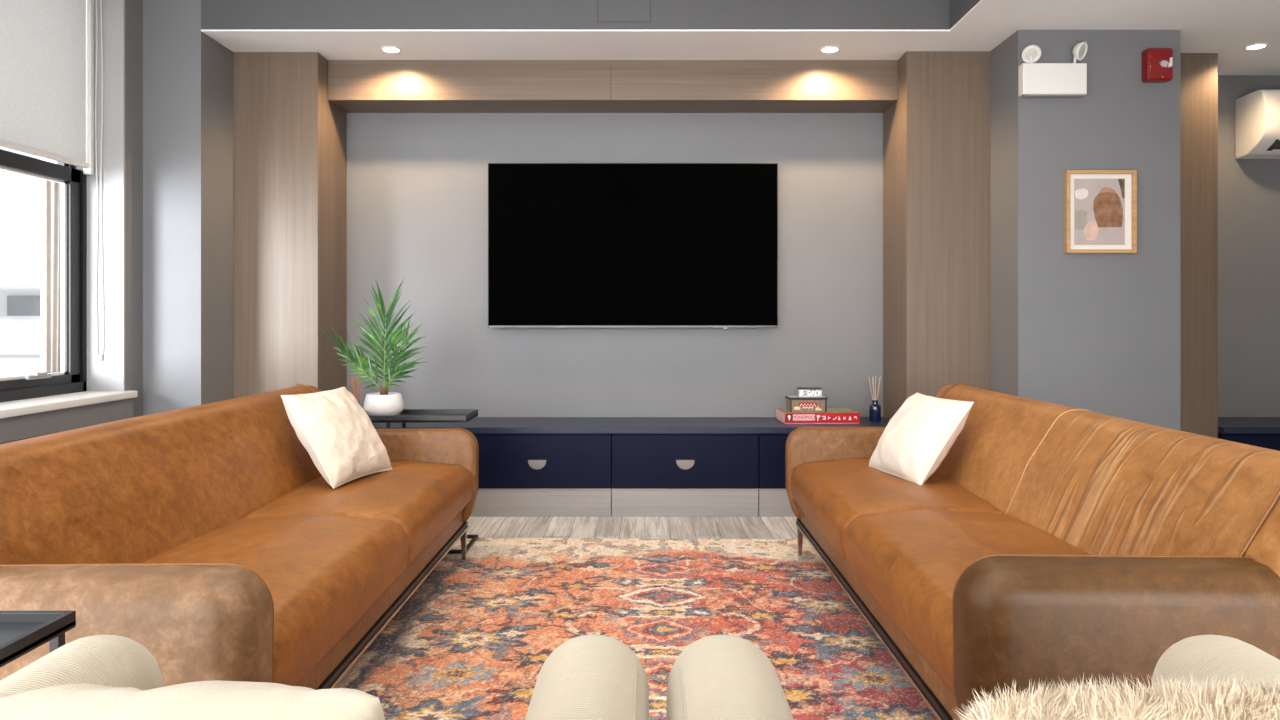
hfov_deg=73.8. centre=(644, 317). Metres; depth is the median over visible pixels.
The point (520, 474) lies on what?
base cabinet
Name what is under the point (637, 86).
beam
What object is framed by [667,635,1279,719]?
armchair
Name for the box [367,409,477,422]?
tabletop
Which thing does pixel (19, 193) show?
office building
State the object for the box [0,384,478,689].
leather sofa
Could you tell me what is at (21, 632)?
side table
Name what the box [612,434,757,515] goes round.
base cabinet
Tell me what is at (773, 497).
base cabinet
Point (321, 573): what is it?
seat cushion
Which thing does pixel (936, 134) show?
pilaster
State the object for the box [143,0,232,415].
wall
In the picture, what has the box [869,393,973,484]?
throw cushion
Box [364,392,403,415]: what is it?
pot
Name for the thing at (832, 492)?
seat cushion
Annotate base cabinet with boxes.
[471,434,611,515]
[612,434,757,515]
[758,434,794,515]
[1218,433,1279,450]
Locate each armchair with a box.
[0,635,648,719]
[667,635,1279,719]
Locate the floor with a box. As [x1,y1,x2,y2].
[467,499,805,538]
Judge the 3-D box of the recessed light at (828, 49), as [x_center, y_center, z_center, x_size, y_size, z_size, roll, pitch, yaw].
[0.955,-1.386,4.404,0.104,0.006,0.104,0,0,0]
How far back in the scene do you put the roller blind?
3.73 m
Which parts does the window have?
sash, frame, sash, sill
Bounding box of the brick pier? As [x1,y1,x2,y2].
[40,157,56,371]
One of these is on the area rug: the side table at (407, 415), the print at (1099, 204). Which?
the side table at (407, 415)
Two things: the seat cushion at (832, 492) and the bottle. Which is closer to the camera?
the seat cushion at (832, 492)
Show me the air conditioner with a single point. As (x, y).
(1257, 113)
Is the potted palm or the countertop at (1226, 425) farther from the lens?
the countertop at (1226, 425)
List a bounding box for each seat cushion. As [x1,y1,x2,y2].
[143,514,407,685]
[245,461,472,566]
[791,458,1003,560]
[844,509,1089,691]
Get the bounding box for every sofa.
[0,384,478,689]
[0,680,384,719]
[785,382,1279,719]
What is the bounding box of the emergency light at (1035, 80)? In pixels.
[1018,42,1087,97]
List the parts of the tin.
tin lid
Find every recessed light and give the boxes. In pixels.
[381,46,401,52]
[820,46,839,52]
[1244,43,1268,49]
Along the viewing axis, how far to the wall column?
4.11 m
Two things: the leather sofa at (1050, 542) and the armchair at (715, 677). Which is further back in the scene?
the leather sofa at (1050, 542)
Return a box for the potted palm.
[322,277,425,415]
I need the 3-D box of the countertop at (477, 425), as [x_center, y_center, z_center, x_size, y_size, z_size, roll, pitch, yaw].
[-0.173,0.584,4.651,3.068,0.033,0.458,0,0,0]
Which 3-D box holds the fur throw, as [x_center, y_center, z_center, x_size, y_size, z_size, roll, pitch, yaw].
[0.504,0.488,0.776,0.502,0.363,0.257,0,0,0]
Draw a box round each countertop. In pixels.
[372,417,889,433]
[1218,417,1279,433]
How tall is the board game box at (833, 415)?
0.061 m
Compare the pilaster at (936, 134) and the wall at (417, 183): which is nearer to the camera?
the pilaster at (936, 134)
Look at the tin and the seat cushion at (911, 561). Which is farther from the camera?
the tin
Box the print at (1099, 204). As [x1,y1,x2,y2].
[1074,179,1124,244]
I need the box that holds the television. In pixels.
[488,163,777,328]
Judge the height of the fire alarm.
0.154 m
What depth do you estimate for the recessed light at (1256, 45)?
4.35 m
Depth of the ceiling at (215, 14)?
4.13 m
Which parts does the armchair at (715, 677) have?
armrest, armrest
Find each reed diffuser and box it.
[350,376,361,402]
[868,376,880,421]
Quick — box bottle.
[869,400,880,421]
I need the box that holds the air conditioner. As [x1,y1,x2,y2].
[1235,90,1279,158]
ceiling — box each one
[201,0,979,29]
[201,0,1279,74]
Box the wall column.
[990,30,1179,429]
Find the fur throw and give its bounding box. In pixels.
[951,672,1279,719]
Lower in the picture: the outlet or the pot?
the pot
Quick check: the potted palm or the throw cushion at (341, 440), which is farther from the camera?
the potted palm
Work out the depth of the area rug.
2.87 m
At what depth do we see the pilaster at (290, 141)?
4.45 m
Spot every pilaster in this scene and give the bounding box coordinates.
[233,52,346,398]
[883,51,989,419]
[1180,53,1217,437]
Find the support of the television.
attached to the wall at (417, 183)
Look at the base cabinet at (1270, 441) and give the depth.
4.43 m
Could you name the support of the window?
in the wall at (133, 8)
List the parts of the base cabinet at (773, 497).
drawer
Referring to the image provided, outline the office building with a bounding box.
[0,146,39,377]
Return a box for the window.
[0,0,136,443]
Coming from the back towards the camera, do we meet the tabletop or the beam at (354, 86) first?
the beam at (354, 86)
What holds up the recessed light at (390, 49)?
in the ceiling at (1224, 28)
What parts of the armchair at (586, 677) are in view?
armrest, armrest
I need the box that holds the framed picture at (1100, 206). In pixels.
[1064,170,1136,252]
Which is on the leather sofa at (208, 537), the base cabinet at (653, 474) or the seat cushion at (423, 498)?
the seat cushion at (423, 498)
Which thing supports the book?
on the board game box at (833, 415)
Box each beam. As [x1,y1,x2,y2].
[328,60,612,112]
[611,60,897,112]
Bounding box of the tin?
[785,395,827,411]
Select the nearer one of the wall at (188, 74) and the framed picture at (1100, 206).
the framed picture at (1100, 206)
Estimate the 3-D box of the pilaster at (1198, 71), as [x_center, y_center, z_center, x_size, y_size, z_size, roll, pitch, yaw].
[2.792,-0.177,4.675,0.423,2.423,0.410,0,0,0]
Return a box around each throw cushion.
[281,387,391,488]
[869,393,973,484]
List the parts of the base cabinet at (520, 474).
handle, drawer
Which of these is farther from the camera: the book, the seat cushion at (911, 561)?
the book
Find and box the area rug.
[334,537,937,719]
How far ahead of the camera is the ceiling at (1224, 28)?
4.21 m
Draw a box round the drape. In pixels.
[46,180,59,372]
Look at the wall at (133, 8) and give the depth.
4.05 m
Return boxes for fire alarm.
[1142,48,1172,82]
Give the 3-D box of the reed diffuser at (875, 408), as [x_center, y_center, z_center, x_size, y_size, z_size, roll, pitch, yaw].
[1.268,0.442,4.700,0.062,0.251,0.063,0,0,-39]
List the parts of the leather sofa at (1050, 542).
leg, armrest, frame, seat, backrest, armrest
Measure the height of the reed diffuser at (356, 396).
0.252 m
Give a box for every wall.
[1,0,142,443]
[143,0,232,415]
[347,75,1279,498]
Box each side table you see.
[0,611,75,667]
[367,409,477,553]
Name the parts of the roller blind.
rail, bead cord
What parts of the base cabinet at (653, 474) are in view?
drawer, handle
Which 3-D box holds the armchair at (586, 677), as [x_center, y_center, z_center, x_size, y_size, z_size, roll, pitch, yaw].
[-0.400,0.684,0.754,0.810,0.700,0.919,0,0,0]
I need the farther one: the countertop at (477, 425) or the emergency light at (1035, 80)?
the countertop at (477, 425)
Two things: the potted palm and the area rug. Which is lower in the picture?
the area rug
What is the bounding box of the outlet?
[1266,139,1279,150]
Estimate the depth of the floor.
4.21 m
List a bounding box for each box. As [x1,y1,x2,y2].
[776,408,859,423]
[797,387,821,396]
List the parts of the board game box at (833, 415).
lid panel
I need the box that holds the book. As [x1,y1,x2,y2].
[778,408,858,412]
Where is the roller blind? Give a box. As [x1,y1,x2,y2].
[0,0,102,360]
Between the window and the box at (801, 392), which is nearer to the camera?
the window
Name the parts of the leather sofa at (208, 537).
armrest, backrest, seat, frame, armrest, leg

